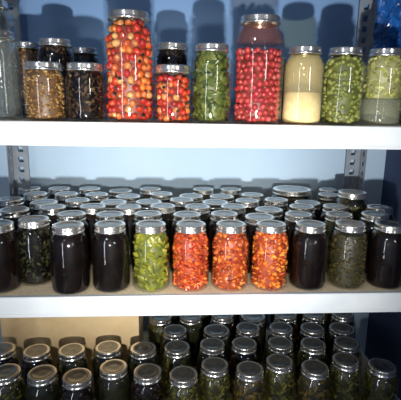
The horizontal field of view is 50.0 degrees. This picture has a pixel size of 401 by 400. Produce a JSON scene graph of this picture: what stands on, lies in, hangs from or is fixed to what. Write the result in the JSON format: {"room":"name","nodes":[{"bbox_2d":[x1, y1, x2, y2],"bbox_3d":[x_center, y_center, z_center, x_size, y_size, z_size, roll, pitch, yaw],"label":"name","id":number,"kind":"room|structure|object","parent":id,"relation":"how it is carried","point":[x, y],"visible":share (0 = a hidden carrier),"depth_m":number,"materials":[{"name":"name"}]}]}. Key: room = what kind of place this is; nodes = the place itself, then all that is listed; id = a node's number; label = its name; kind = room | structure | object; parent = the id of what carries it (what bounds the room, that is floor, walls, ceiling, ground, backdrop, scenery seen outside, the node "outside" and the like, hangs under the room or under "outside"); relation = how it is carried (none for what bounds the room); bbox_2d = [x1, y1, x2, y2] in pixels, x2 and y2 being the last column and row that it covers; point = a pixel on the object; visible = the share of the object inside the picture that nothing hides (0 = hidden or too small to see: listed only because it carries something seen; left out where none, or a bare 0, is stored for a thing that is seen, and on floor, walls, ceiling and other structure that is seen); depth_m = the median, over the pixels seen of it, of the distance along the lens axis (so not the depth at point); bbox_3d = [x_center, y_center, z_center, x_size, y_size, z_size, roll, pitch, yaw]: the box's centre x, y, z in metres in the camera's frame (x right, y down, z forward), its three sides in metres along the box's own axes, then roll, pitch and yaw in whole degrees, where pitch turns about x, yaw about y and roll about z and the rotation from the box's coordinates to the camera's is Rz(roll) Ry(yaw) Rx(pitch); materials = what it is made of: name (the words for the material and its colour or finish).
{"room":"pantry","nodes":[
{"label":"pantry","id":0,"kind":"room"},
{"bbox_2d":[0,0,385,353],"bbox_3d":[-0.690,-0.385,1.659,3.096,2.220,0.100,0,12,-4],"label":"wall","id":1,"kind":"structure","parent":0,"point":[327,24],"depth_m":1.66,"materials":[{"name":"blue paint"}]},
{"bbox_2d":[365,150,400,399],"bbox_3d":[0.846,-0.248,1.144,0.100,2.220,1.165,0,12,-4],"label":"wall","id":2,"kind":"structure","parent":0,"point":[383,338],"depth_m":1.71,"materials":[{"name":"blue paint"}]},
{"bbox_3d":[-0.616,1.050,0.505,3.097,0.100,2.965,0,12,-4],"label":"floor","id":3,"kind":"structure","parent":0,"visible":0},
{"bbox_2d":[0,0,400,399],"bbox_3d":[-0.016,-0.048,1.357,1.331,1.710,0.617,0,12,-4],"label":"shelf unit","id":4,"kind":"object","parent":3,"relation":"on","point":[31,300],"visible":0.41,"depth_m":1.10,"materials":[{"name":"white metal"}]},
{"bbox_2d":[0,342,20,364],"bbox_3d":[-0.612,0.542,1.339,0.101,0.176,0.101,2,12,5],"label":"mason jar","id":5,"kind":"object","parent":4,"relation":"on","point":[8,350],"visible":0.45,"depth_m":1.32,"materials":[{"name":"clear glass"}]},
{"bbox_2d":[0,219,22,293],"bbox_3d":[-0.523,0.145,1.119,0.101,0.176,0.101,0,12,-4],"label":"mason jar","id":6,"kind":"object","parent":4,"relation":"on","point":[10,269],"visible":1,"depth_m":1.09,"materials":[{"name":"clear glass"}]},
{"bbox_2d":[0,29,22,119],"bbox_3d":[-0.491,-0.298,1.035,0.108,0.205,0.108,0,12,-4],"label":"mason jar","id":7,"kind":"object","parent":4,"relation":"on","point":[6,36],"visible":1,"depth_m":1.01,"materials":[{"name":"clear glass"}]},
{"bbox_2d":[0,196,23,208],"bbox_3d":[-0.616,0.081,1.408,0.101,0.176,0.101,-1,12,-8],"label":"mason jar","id":8,"kind":"object","parent":4,"relation":"on","point":[9,201],"visible":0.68,"depth_m":1.37,"materials":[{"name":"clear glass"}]},
{"bbox_2d":[0,363,26,399],"bbox_3d":[-0.549,0.567,1.228,0.101,0.176,0.101,0,12,-4],"label":"mason jar","id":9,"kind":"object","parent":4,"relation":"on","point":[11,378],"visible":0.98,"depth_m":1.20,"materials":[{"name":"clear glass"}]},
{"bbox_2d":[0,206,30,235],"bbox_3d":[-0.558,0.109,1.302,0.098,0.168,0.098,2,12,5],"label":"mason jar","id":10,"kind":"object","parent":4,"relation":"on","point":[13,213],"visible":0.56,"depth_m":1.26,"materials":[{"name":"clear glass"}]},
{"bbox_2d":[10,41,41,117],"bbox_3d":[-0.483,-0.337,1.219,0.094,0.205,0.094,0,12,-4],"label":"mason jar","id":11,"kind":"object","parent":4,"relation":"on","point":[26,50],"visible":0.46,"depth_m":1.18,"materials":[{"name":"clear glass"}]},
{"bbox_2d":[16,215,52,285],"bbox_3d":[-0.448,0.135,1.171,0.101,0.176,0.101,0,12,-4],"label":"mason jar","id":12,"kind":"object","parent":4,"relation":"on","point":[34,233],"visible":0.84,"depth_m":1.14,"materials":[{"name":"clear glass"}]},
{"bbox_2d":[23,191,47,215],"bbox_3d":[-0.570,0.062,1.499,0.101,0.176,0.101,-1,12,-10],"label":"mason jar","id":13,"kind":"object","parent":4,"relation":"on","point":[28,197],"visible":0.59,"depth_m":1.46,"materials":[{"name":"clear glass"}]},
{"bbox_2d":[21,344,52,389],"bbox_3d":[-0.503,0.545,1.334,0.101,0.176,0.101,-1,12,-11],"label":"mason jar","id":14,"kind":"object","parent":4,"relation":"on","point":[34,355],"visible":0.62,"depth_m":1.30,"materials":[{"name":"clear glass"}]},
{"bbox_2d":[24,364,61,399],"bbox_3d":[-0.446,0.569,1.225,0.101,0.176,0.101,3,12,8],"label":"mason jar","id":15,"kind":"object","parent":4,"relation":"on","point":[43,382],"visible":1,"depth_m":1.19,"materials":[{"name":"clear glass"}]},
{"bbox_2d":[29,199,57,214],"bbox_3d":[-0.507,0.087,1.408,0.098,0.168,0.098,3,12,9],"label":"mason jar","id":16,"kind":"object","parent":4,"relation":"on","point":[34,205],"visible":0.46,"depth_m":1.37,"materials":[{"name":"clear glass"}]},
{"bbox_2d":[23,61,65,120],"bbox_3d":[-0.377,-0.261,1.041,0.095,0.136,0.095,0,12,-4],"label":"mason jar","id":17,"kind":"object","parent":4,"relation":"on","point":[44,94],"visible":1,"depth_m":1.01,"materials":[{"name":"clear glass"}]},
{"bbox_2d":[38,204,66,234],"bbox_3d":[-0.447,0.105,1.310,0.101,0.176,0.101,-2,12,-13],"label":"mason jar","id":18,"kind":"object","parent":4,"relation":"on","point":[50,210],"visible":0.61,"depth_m":1.26,"materials":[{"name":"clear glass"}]},
{"bbox_2d":[38,37,74,119],"bbox_3d":[-0.383,-0.320,1.148,0.094,0.205,0.094,0,12,-4],"label":"mason jar","id":19,"kind":"object","parent":4,"relation":"on","point":[53,49],"visible":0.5,"depth_m":1.11,"materials":[{"name":"clear glass"}]},
{"bbox_2d":[54,191,78,204],"bbox_3d":[-0.465,0.062,1.508,0.101,0.176,0.101,-1,12,-9],"label":"mason jar","id":20,"kind":"object","parent":4,"relation":"on","point":[60,197],"visible":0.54,"depth_m":1.46,"materials":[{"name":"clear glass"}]},
{"bbox_2d":[48,221,90,294],"bbox_3d":[-0.340,0.148,1.119,0.101,0.176,0.101,0,12,-4],"label":"mason jar","id":21,"kind":"object","parent":4,"relation":"on","point":[69,251],"visible":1,"depth_m":1.08,"materials":[{"name":"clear glass"}]},
{"bbox_2d":[0,316,142,377],"bbox_3d":[-0.439,0.431,1.542,0.449,0.315,0.220,0,12,-4],"label":"cardboard box","id":22,"kind":"object","parent":4,"relation":"on","point":[55,332],"visible":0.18,"depth_m":1.43,"materials":[{"name":"beige cardboard"}]},
{"bbox_2d":[55,343,87,393],"bbox_3d":[-0.398,0.545,1.341,0.101,0.176,0.101,2,12,6],"label":"mason jar","id":23,"kind":"object","parent":4,"relation":"on","point":[71,355],"visible":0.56,"depth_m":1.30,"materials":[{"name":"clear glass"}]},
{"bbox_2d":[56,210,91,269],"bbox_3d":[-0.367,0.123,1.234,0.101,0.176,0.101,-1,12,-8],"label":"mason jar","id":24,"kind":"object","parent":4,"relation":"on","point":[69,215],"visible":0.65,"depth_m":1.21,"materials":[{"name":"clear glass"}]},
{"bbox_2d":[65,197,89,209],"bbox_3d":[-0.399,0.085,1.409,0.101,0.176,0.101,1,12,1],"label":"mason jar","id":25,"kind":"object","parent":4,"relation":"on","point":[71,203],"visible":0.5,"depth_m":1.36,"materials":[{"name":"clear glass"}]},
{"bbox_2d":[60,368,96,399],"bbox_3d":[-0.344,0.574,1.213,0.101,0.176,0.101,-1,12,-10],"label":"mason jar","id":26,"kind":"object","parent":4,"relation":"on","point":[76,382],"visible":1,"depth_m":1.18,"materials":[{"name":"clear glass"}]},
{"bbox_2d":[65,62,105,121],"bbox_3d":[-0.279,-0.261,1.047,0.095,0.136,0.095,0,12,-4],"label":"mason jar","id":27,"kind":"object","parent":4,"relation":"on","point":[85,100],"visible":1,"depth_m":1.02,"materials":[{"name":"clear glass"}]},
{"bbox_2d":[70,47,100,63],"bbox_3d":[-0.350,-0.354,1.310,0.094,0.205,0.094,-2,13,-16],"label":"mason jar","id":28,"kind":"object","parent":4,"relation":"on","point":[81,54],"visible":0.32,"depth_m":1.26,"materials":[{"name":"clear glass"}]},
{"bbox_2d":[79,203,106,263],"bbox_3d":[-0.330,0.103,1.329,0.101,0.176,0.101,2,12,5],"label":"mason jar","id":29,"kind":"object","parent":4,"relation":"on","point":[91,209],"visible":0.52,"depth_m":1.28,"materials":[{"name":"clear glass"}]},
{"bbox_2d":[85,192,108,202],"bbox_3d":[-0.360,0.064,1.507,0.101,0.176,0.101,2,12,4],"label":"mason jar","id":30,"kind":"object","parent":4,"relation":"on","point":[95,197],"visible":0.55,"depth_m":1.46,"materials":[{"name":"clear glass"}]},
{"bbox_2d":[92,340,123,399],"bbox_3d":[-0.289,0.543,1.359,0.101,0.176,0.101,0,12,-7],"label":"mason jar","id":31,"kind":"object","parent":4,"relation":"on","point":[110,349],"visible":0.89,"depth_m":1.33,"materials":[{"name":"clear glass"}]},
{"bbox_2d":[92,211,126,238],"bbox_3d":[-0.258,0.125,1.235,0.101,0.176,0.101,-2,12,-14],"label":"mason jar","id":32,"kind":"object","parent":4,"relation":"on","point":[104,215],"visible":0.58,"depth_m":1.20,"materials":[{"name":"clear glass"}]},
{"bbox_2d":[91,220,130,292],"bbox_3d":[-0.236,0.146,1.135,0.101,0.176,0.101,3,12,9],"label":"mason jar","id":33,"kind":"object","parent":4,"relation":"on","point":[110,242],"visible":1,"depth_m":1.10,"materials":[{"name":"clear glass"}]},
{"bbox_2d":[100,199,126,210],"bbox_3d":[-0.287,0.087,1.427,0.098,0.168,0.098,-1,12,-9],"label":"mason jar","id":34,"kind":"object","parent":4,"relation":"on","point":[110,204],"visible":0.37,"depth_m":1.39,"materials":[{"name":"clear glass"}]},
{"bbox_2d":[96,359,131,399],"bbox_3d":[-0.252,0.566,1.258,0.101,0.176,0.101,2,12,4],"label":"mason jar","id":35,"kind":"object","parent":4,"relation":"on","point":[113,383],"visible":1,"depth_m":1.22,"materials":[{"name":"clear glass"}]},
{"bbox_2d":[115,193,140,203],"bbox_3d":[-0.255,0.067,1.524,0.098,0.168,0.098,0,12,-6],"label":"mason jar","id":36,"kind":"object","parent":4,"relation":"on","point":[131,198],"visible":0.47,"depth_m":1.48,"materials":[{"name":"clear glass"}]},
{"bbox_2d":[115,204,141,265],"bbox_3d":[-0.221,0.105,1.329,0.101,0.176,0.101,1,12,1],"label":"mason jar","id":37,"kind":"object","parent":4,"relation":"on","point":[128,210],"visible":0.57,"depth_m":1.28,"materials":[{"name":"clear glass"}]},
{"bbox_2d":[103,9,154,121],"bbox_3d":[-0.174,-0.322,1.055,0.124,0.256,0.124,-1,12,-9],"label":"mason jar","id":38,"kind":"object","parent":4,"relation":"on","point":[129,51],"visible":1,"depth_m":1.02,"materials":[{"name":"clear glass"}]},
{"bbox_2d":[128,341,157,399],"bbox_3d":[-0.180,0.546,1.357,0.101,0.176,0.101,2,12,5],"label":"mason jar","id":39,"kind":"object","parent":4,"relation":"on","point":[142,352],"visible":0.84,"depth_m":1.32,"materials":[{"name":"clear glass"}]},
{"bbox_2d":[132,210,161,271],"bbox_3d":[-0.152,0.123,1.250,0.101,0.176,0.101,2,12,3],"label":"mason jar","id":40,"kind":"object","parent":4,"relation":"on","point":[144,214],"visible":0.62,"depth_m":1.22,"materials":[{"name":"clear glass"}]},
{"bbox_2d":[130,363,164,399],"bbox_3d":[-0.152,0.571,1.241,0.101,0.176,0.101,-3,13,-17],"label":"mason jar","id":41,"kind":"object","parent":4,"relation":"on","point":[147,383],"visible":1,"depth_m":1.20,"materials":[{"name":"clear glass"}]},
{"bbox_2d":[132,220,169,292],"bbox_3d":[-0.132,0.147,1.142,0.101,0.176,0.101,0,12,-4],"label":"mason jar","id":42,"kind":"object","parent":4,"relation":"on","point":[151,245],"visible":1,"depth_m":1.11,"materials":[{"name":"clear glass"}]},
{"bbox_2d":[146,315,171,364],"bbox_3d":[-0.145,0.502,1.562,0.101,0.176,0.101,0,12,-5],"label":"mason jar","id":43,"kind":"object","parent":4,"relation":"on","point":[157,324],"visible":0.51,"depth_m":1.52,"materials":[{"name":"clear glass"}]},
{"bbox_2d":[150,191,172,202],"bbox_3d":[-0.139,0.062,1.535,0.101,0.176,0.101,-3,13,-16],"label":"mason jar","id":44,"kind":"object","parent":4,"relation":"on","point":[164,196],"visible":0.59,"depth_m":1.49,"materials":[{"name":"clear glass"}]},
{"bbox_2d":[150,203,175,261],"bbox_3d":[-0.118,0.102,1.349,0.101,0.176,0.101,1,12,-2],"label":"mason jar","id":45,"kind":"object","parent":4,"relation":"on","point":[167,210],"visible":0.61,"depth_m":1.30,"materials":[{"name":"clear glass"}]},
{"bbox_2d":[155,42,187,120],"bbox_3d":[-0.079,-0.323,1.186,0.094,0.205,0.094,0,12,-4],"label":"mason jar","id":46,"kind":"object","parent":4,"relation":"on","point":[169,52],"visible":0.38,"depth_m":1.14,"materials":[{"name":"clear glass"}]},
{"bbox_2d":[155,64,190,122],"bbox_3d":[-0.068,-0.260,1.059,0.095,0.136,0.095,0,12,-4],"label":"mason jar","id":47,"kind":"object","parent":4,"relation":"on","point":[173,98],"visible":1,"depth_m":1.03,"materials":[{"name":"clear glass"}]},
{"bbox_2d":[160,324,188,376],"bbox_3d":[-0.088,0.523,1.469,0.101,0.176,0.101,0,12,-6],"label":"mason jar","id":48,"kind":"object","parent":4,"relation":"on","point":[172,332],"visible":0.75,"depth_m":1.44,"materials":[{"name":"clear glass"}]},
{"bbox_2d":[162,340,191,398],"bbox_3d":[-0.075,0.545,1.367,0.101,0.176,0.101,3,12,7],"label":"mason jar","id":49,"kind":"object","parent":4,"relation":"on","point":[176,352],"visible":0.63,"depth_m":1.33,"materials":[{"name":"clear glass"}]},
{"bbox_2d":[170,197,193,211],"bbox_3d":[-0.063,0.084,1.442,0.101,0.176,0.101,-3,13,-17],"label":"mason jar","id":50,"kind":"object","parent":4,"relation":"on","point":[179,202],"visible":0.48,"depth_m":1.40,"materials":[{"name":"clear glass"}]},
{"bbox_2d":[165,366,200,399],"bbox_3d":[-0.050,0.575,1.231,0.101,0.176,0.101,2,12,3],"label":"mason jar","id":51,"kind":"object","parent":4,"relation":"on","point":[183,380],"visible":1,"depth_m":1.20,"materials":[{"name":"clear glass"}]},
{"bbox_2d":[170,211,200,272],"bbox_3d":[-0.041,0.125,1.250,0.101,0.176,0.101,1,12,-1],"label":"mason jar","id":52,"kind":"object","parent":4,"relation":"on","point":[180,215],"visible":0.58,"depth_m":1.22,"materials":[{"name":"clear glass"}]},
{"bbox_2d":[177,315,202,364],"bbox_3d":[-0.037,0.502,1.571,0.101,0.176,0.101,-2,12,-14],"label":"mason jar","id":53,"kind":"object","parent":4,"relation":"on","point":[193,324],"visible":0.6,"depth_m":1.53,"materials":[{"name":"clear glass"}]},
{"bbox_2d":[171,220,209,291],"bbox_3d":[-0.027,0.147,1.149,0.101,0.176,0.101,0,12,-4],"label":"mason jar","id":54,"kind":"object","parent":4,"relation":"on","point":[190,245],"visible":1,"depth_m":1.12,"materials":[{"name":"clear glass"}]},
{"bbox_2d":[184,203,210,232],"bbox_3d":[-0.011,0.104,1.350,0.101,0.176,0.101,-1,12,-11],"label":"mason jar","id":55,"kind":"object","parent":4,"relation":"on","point":[203,209],"visible":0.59,"depth_m":1.31,"materials":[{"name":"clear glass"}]},
{"bbox_2d":[192,187,213,199],"bbox_3d":[0.009,0.043,1.637,0.101,0.176,0.101,1,12,-2],"label":"mason jar","id":56,"kind":"object","parent":4,"relation":"on","point":[206,192],"visible":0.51,"depth_m":1.59,"materials":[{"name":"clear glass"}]},
{"bbox_2d":[191,42,231,122],"bbox_3d":[0.027,-0.287,1.070,0.101,0.188,0.101,0,12,-4],"label":"mason jar","id":57,"kind":"object","parent":4,"relation":"on","point":[211,102],"visible":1,"depth_m":1.04,"materials":[{"name":"clear glass"}]},
{"bbox_2d":[197,338,227,390],"bbox_3d":[0.036,0.543,1.387,0.101,0.176,0.101,-1,12,-7],"label":"mason jar","id":58,"kind":"object","parent":4,"relation":"on","point":[209,347],"visible":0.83,"depth_m":1.35,"materials":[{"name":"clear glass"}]},
{"bbox_2d":[198,357,231,399],"bbox_3d":[0.040,0.566,1.278,0.101,0.176,0.101,-3,13,-17],"label":"mason jar","id":59,"kind":"object","parent":4,"relation":"on","point":[214,376],"visible":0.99,"depth_m":1.24,"materials":[{"name":"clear glass"}]},
{"bbox_2d":[202,199,227,214],"bbox_3d":[0.048,0.087,1.453,0.098,0.168,0.098,0,12,-4],"label":"mason jar","id":60,"kind":"object","parent":4,"relation":"on","point":[215,204],"visible":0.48,"depth_m":1.41,"materials":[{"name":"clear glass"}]},
{"bbox_2d":[203,324,230,371],"bbox_3d":[0.054,0.526,1.488,0.098,0.168,0.098,0,12,-5],"label":"mason jar","id":61,"kind":"object","parent":4,"relation":"on","point":[219,331],"visible":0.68,"depth_m":1.46,"materials":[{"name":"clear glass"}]},
{"bbox_2d":[206,210,237,272],"bbox_3d":[0.068,0.124,1.264,0.101,0.176,0.101,-1,12,-11],"label":"mason jar","id":62,"kind":"object","parent":4,"relation":"on","point":[218,215],"visible":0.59,"depth_m":1.24,"materials":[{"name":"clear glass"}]},
{"bbox_2d":[209,315,234,360],"bbox_3d":[0.078,0.502,1.583,0.101,0.176,0.101,1,12,1],"label":"mason jar","id":63,"kind":"object","parent":4,"relation":"on","point":[226,320],"visible":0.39,"depth_m":1.55,"materials":[{"name":"clear glass"}]},
{"bbox_2d":[211,220,249,291],"bbox_3d":[0.080,0.147,1.157,0.101,0.176,0.101,0,12,-4],"label":"mason jar","id":64,"kind":"object","parent":4,"relation":"on","point":[230,244],"visible":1,"depth_m":1.12,"materials":[{"name":"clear glass"}]},
{"bbox_2d":[220,187,241,202],"bbox_3d":[0.114,0.043,1.645,0.101,0.176,0.101,2,12,5],"label":"mason jar","id":65,"kind":"object","parent":4,"relation":"on","point":[236,192],"visible":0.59,"depth_m":1.60,"materials":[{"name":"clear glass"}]},
{"bbox_2d":[221,203,245,222],"bbox_3d":[0.101,0.104,1.360,0.101,0.176,0.101,-2,12,-13],"label":"mason jar","id":66,"kind":"object","parent":4,"relation":"on","point":[240,209],"visible":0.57,"depth_m":1.32,"materials":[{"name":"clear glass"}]},
{"bbox_2d":[229,337,259,393],"bbox_3d":[0.139,0.543,1.395,0.101,0.176,0.101,3,12,10],"label":"mason jar","id":67,"kind":"object","parent":4,"relation":"on","point":[243,348],"visible":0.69,"depth_m":1.36,"materials":[{"name":"clear glass"}]},
{"bbox_2d":[235,198,258,213],"bbox_3d":[0.154,0.086,1.447,0.101,0.176,0.101,-2,12,-12],"label":"mason jar","id":68,"kind":"object","parent":4,"relation":"on","point":[251,204],"visible":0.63,"depth_m":1.40,"materials":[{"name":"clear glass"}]},
{"bbox_2d":[235,322,260,362],"bbox_3d":[0.162,0.522,1.494,0.101,0.176,0.101,2,12,4],"label":"mason jar","id":69,"kind":"object","parent":4,"relation":"on","point":[251,330],"visible":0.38,"depth_m":1.46,"materials":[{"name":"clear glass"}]},
{"bbox_2d":[231,361,266,399],"bbox_3d":[0.141,0.572,1.261,0.101,0.176,0.101,0,12,-4],"label":"mason jar","id":70,"kind":"object","parent":4,"relation":"on","point":[248,383],"visible":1,"depth_m":1.22,"materials":[{"name":"clear glass"}]},
{"bbox_2d":[241,314,265,360],"bbox_3d":[0.192,0.505,1.594,0.098,0.168,0.098,-3,13,-18],"label":"mason jar","id":71,"kind":"object","parent":4,"relation":"on","point":[259,319],"visible":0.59,"depth_m":1.56,"materials":[{"name":"clear glass"}]},
{"bbox_2d":[232,13,284,123],"bbox_3d":[0.144,-0.321,1.076,0.125,0.256,0.125,0,12,-4],"label":"mason jar","id":72,"kind":"object","parent":4,"relation":"on","point":[258,71],"visible":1,"depth_m":1.04,"materials":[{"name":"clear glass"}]},
{"bbox_2d":[244,213,274,274],"bbox_3d":[0.171,0.129,1.269,0.098,0.168,0.098,0,12,-4],"label":"mason jar","id":73,"kind":"object","parent":4,"relation":"on","point":[251,219],"visible":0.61,"depth_m":1.24,"materials":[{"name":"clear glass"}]},
{"bbox_2d":[254,206,283,221],"bbox_3d":[0.212,0.110,1.360,0.098,0.168,0.098,-2,12,-12],"label":"mason jar","id":74,"kind":"object","parent":4,"relation":"on","point":[277,212],"visible":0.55,"depth_m":1.32,"materials":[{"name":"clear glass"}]},
{"bbox_2d":[250,220,289,290],"bbox_3d":[0.187,0.147,1.164,0.101,0.176,0.101,0,12,-4],"label":"mason jar","id":75,"kind":"object","parent":4,"relation":"on","point":[270,243],"visible":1,"depth_m":1.13,"materials":[{"name":"clear glass"}]},
{"bbox_2d":[264,197,288,221],"bbox_3d":[0.255,0.083,1.471,0.101,0.176,0.101,0,12,-3],"label":"mason jar","id":76,"kind":"object","parent":4,"relation":"on","point":[279,202],"visible":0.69,"depth_m":1.43,"materials":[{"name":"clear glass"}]},
{"bbox_2d":[263,354,295,399],"bbox_3d":[0.235,0.565,1.301,0.101,0.176,0.101,1,12,1],"label":"mason jar","id":77,"kind":"object","parent":4,"relation":"on","point":[278,374],"visible":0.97,"depth_m":1.26,"materials":[{"name":"clear glass"}]},
{"bbox_2d":[263,336,295,386],"bbox_3d":[0.256,0.544,1.401,0.101,0.176,0.101,0,12,-4],"label":"mason jar","id":78,"kind":"object","parent":4,"relation":"on","point":[276,345],"visible":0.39,"depth_m":1.37,"materials":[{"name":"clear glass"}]},
{"bbox_2d":[264,322,294,367],"bbox_3d":[0.277,0.523,1.499,0.101,0.176,0.101,2,12,3],"label":"mason jar","id":79,"kind":"object","parent":4,"relation":"on","point":[282,329],"visible":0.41,"depth_m":1.47,"materials":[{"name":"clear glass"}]},
{"bbox_2d":[278,58,290,120],"bbox_3d":[0.208,-0.315,1.243,0.101,0.176,0.101,0,12,-4],"label":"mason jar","id":80,"kind":"object","parent":4,"relation":"on","point":[284,84],"visible":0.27,"depth_m":1.21,"materials":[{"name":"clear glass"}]},
{"bbox_2d":[273,314,298,359],"bbox_3d":[0.311,0.503,1.594,0.101,0.176,0.101,3,12,7],"label":"mason jar","id":81,"kind":"object","parent":4,"relation":"on","point":[291,319],"visible":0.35,"depth_m":1.56,"materials":[{"name":"clear glass"}]},
{"bbox_2d":[272,185,311,208],"bbox_3d":[0.339,0.048,1.617,0.160,0.186,0.160,0,12,-4],"label":"mason jar","id":82,"kind":"object","parent":4,"relation":"on","point":[293,193],"visible":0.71,"depth_m":1.55,"materials":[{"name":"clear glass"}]},
{"bbox_2d":[284,211,312,274],"bbox_3d":[0.286,0.126,1.274,0.101,0.176,0.101,3,12,10],"label":"mason jar","id":83,"kind":"object","parent":4,"relation":"on","point":[291,217],"visible":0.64,"depth_m":1.24,"materials":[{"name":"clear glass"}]},
{"bbox_2d":[288,203,316,219],"bbox_3d":[0.319,0.104,1.376,0.101,0.176,0.101,2,12,7],"label":"mason jar","id":84,"kind":"object","parent":4,"relation":"on","point":[309,208],"visible":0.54,"depth_m":1.34,"materials":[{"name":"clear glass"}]},
{"bbox_2d":[281,45,324,124],"bbox_3d":[0.259,-0.286,1.085,0.101,0.188,0.101,0,12,-4],"label":"mason jar","id":85,"kind":"object","parent":4,"relation":"on","point":[298,107],"visible":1,"depth_m":1.06,"materials":[{"name":"clear glass"}]},
{"bbox_2d":[294,200,321,220],"bbox_3d":[0.360,0.089,1.470,0.098,0.168,0.098,3,12,9],"label":"mason jar","id":86,"kind":"object","parent":4,"relation":"on","point":[316,204],"visible":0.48,"depth_m":1.44,"materials":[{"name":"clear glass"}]},
{"bbox_2d":[288,220,328,290],"bbox_3d":[0.295,0.148,1.171,0.101,0.176,0.101,-3,13,-16],"label":"mason jar","id":87,"kind":"object","parent":4,"relation":"on","point":[309,246],"visible":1,"depth_m":1.14,"materials":[{"name":"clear glass"}]},
{"bbox_2d":[294,337,326,394],"bbox_3d":[0.360,0.546,1.399,0.101,0.176,0.101,-1,12,-9],"label":"mason jar","id":88,"kind":"object","parent":4,"relation":"on","point":[310,347],"visible":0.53,"depth_m":1.37,"materials":[{"name":"clear glass"}]},
{"bbox_2d":[295,322,326,368],"bbox_3d":[0.384,0.525,1.499,0.101,0.176,0.101,-1,12,-11],"label":"mason jar","id":89,"kind":"object","parent":4,"relation":"on","point":[308,329],"visible":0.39,"depth_m":1.47,"materials":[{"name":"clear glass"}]},
{"bbox_2d":[297,313,326,347],"bbox_3d":[0.416,0.504,1.601,0.101,0.176,0.101,2,12,4],"label":"mason jar","id":90,"kind":"object","parent":4,"relation":"on","point":[319,318],"visible":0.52,"depth_m":1.56,"materials":[{"name":"clear glass"}]},
{"bbox_2d":[295,359,331,399],"bbox_3d":[0.333,0.573,1.274,0.101,0.176,0.101,-2,13,-15],"label":"mason jar","id":91,"kind":"object","parent":4,"relation":"on","point":[313,382],"visible":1,"depth_m":1.24,"materials":[{"name":"clear glass"}]},
{"bbox_2d":[317,192,338,213],"bbox_3d":[0.464,0.065,1.574,0.101,0.176,0.101,-2,12,-12],"label":"mason jar","id":92,"kind":"object","parent":4,"relation":"on","point":[323,198],"visible":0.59,"depth_m":1.53,"materials":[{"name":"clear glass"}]},
{"bbox_2d":[318,203,348,221],"bbox_3d":[0.428,0.104,1.385,0.101,0.176,0.101,-2,13,-15],"label":"mason jar","id":93,"kind":"object","parent":4,"relation":"on","point":[327,207],"visible":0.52,"depth_m":1.36,"materials":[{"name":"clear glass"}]},
{"bbox_2d":[324,211,352,272],"bbox_3d":[0.406,0.126,1.281,0.101,0.176,0.101,0,12,-4],"label":"mason jar","id":94,"kind":"object","parent":4,"relation":"on","point":[331,217],"visible":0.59,"depth_m":1.25,"materials":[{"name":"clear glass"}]},
{"bbox_2d":[325,322,355,367],"bbox_3d":[0.492,0.528,1.514,0.098,0.168,0.098,1,12,0],"label":"mason jar","id":95,"kind":"object","parent":4,"relation":"on","point":[336,329],"visible":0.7,"depth_m":1.49,"materials":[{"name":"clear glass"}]},
{"bbox_2d":[325,313,355,352],"bbox_3d":[0.525,0.504,1.608,0.101,0.176,0.101,2,12,5],"label":"mason jar","id":96,"kind":"object","parent":4,"relation":"on","point":[348,318],"visible":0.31,"depth_m":1.57,"materials":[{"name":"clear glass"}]},
{"bbox_2d":[321,46,365,124],"bbox_3d":[0.361,-0.286,1.093,0.101,0.188,0.101,0,12,-4],"label":"mason jar","id":97,"kind":"object","parent":4,"relation":"on","point":[344,73],"visible":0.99,"depth_m":1.06,"materials":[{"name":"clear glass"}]},
{"bbox_2d":[328,352,361,399],"bbox_3d":[0.438,0.565,1.315,0.101,0.176,0.101,3,12,7],"label":"mason jar","id":98,"kind":"object","parent":4,"relation":"on","point":[344,372],"visible":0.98,"depth_m":1.28,"materials":[{"name":"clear glass"}]},
{"bbox_2d":[329,336,361,391],"bbox_3d":[0.473,0.546,1.411,0.101,0.176,0.101,2,12,4],"label":"mason jar","id":99,"kind":"object","parent":4,"relation":"on","point":[346,344],"visible":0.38,"depth_m":1.38,"materials":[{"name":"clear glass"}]},
{"bbox_2d":[327,219,368,289],"bbox_3d":[0.404,0.148,1.181,0.101,0.176,0.101,0,12,-4],"label":"mason jar","id":100,"kind":"object","parent":4,"relation":"on","point":[347,254],"visible":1,"depth_m":1.15,"materials":[{"name":"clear glass"}]},
{"bbox_2d":[337,189,366,220],"bbox_3d":[0.512,0.072,1.475,0.108,0.205,0.108,0,12,-4],"label":"mason jar","id":101,"kind":"object","parent":4,"relation":"on","point":[352,198],"visible":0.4,"depth_m":1.43,"materials":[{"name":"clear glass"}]},
{"bbox_2d":[360,211,389,271],"bbox_3d":[0.516,0.126,1.292,0.101,0.176,0.101,-1,12,-9],"label":"mason jar","id":102,"kind":"object","parent":4,"relation":"on","point":[369,218],"visible":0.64,"depth_m":1.25,"materials":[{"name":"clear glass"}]},
{"bbox_2d":[360,358,398,399],"bbox_3d":[0.536,0.573,1.288,0.101,0.176,0.101,-3,13,-17],"label":"mason jar","id":103,"kind":"object","parent":4,"relation":"on","point":[380,380],"visible":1,"depth_m":1.25,"materials":[{"name":"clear glass"}]},
{"bbox_2d":[365,204,393,219],"bbox_3d":[0.567,0.107,1.383,0.101,0.176,0.101,2,12,4],"label":"mason jar","id":104,"kind":"object","parent":4,"relation":"on","point":[371,207],"visible":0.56,"depth_m":1.35,"materials":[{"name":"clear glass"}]},
{"bbox_2d":[361,48,400,125],"bbox_3d":[0.465,-0.286,1.100,0.101,0.188,0.101,0,12,-4],"label":"mason jar","id":105,"kind":"object","parent":4,"relation":"on","point":[382,80],"visible":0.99,"depth_m":1.06,"materials":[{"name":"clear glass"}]},
{"bbox_2d":[366,220,400,289],"bbox_3d":[0.514,0.148,1.186,0.101,0.176,0.101,0,12,-3],"label":"mason jar","id":106,"kind":"object","parent":4,"relation":"on","point":[383,270],"visible":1,"depth_m":1.15,"materials":[{"name":"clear glass"}]},
{"bbox_2d":[367,0,400,122],"bbox_3d":[0.610,-0.488,1.331,0.157,0.491,0.155,0,12,-4],"label":"plastic bag","id":107,"kind":"object","parent":4,"relation":"on","point":[387,28],"visible":0.56,"depth_m":1.30,"materials":[{"name":"blue plastic"}]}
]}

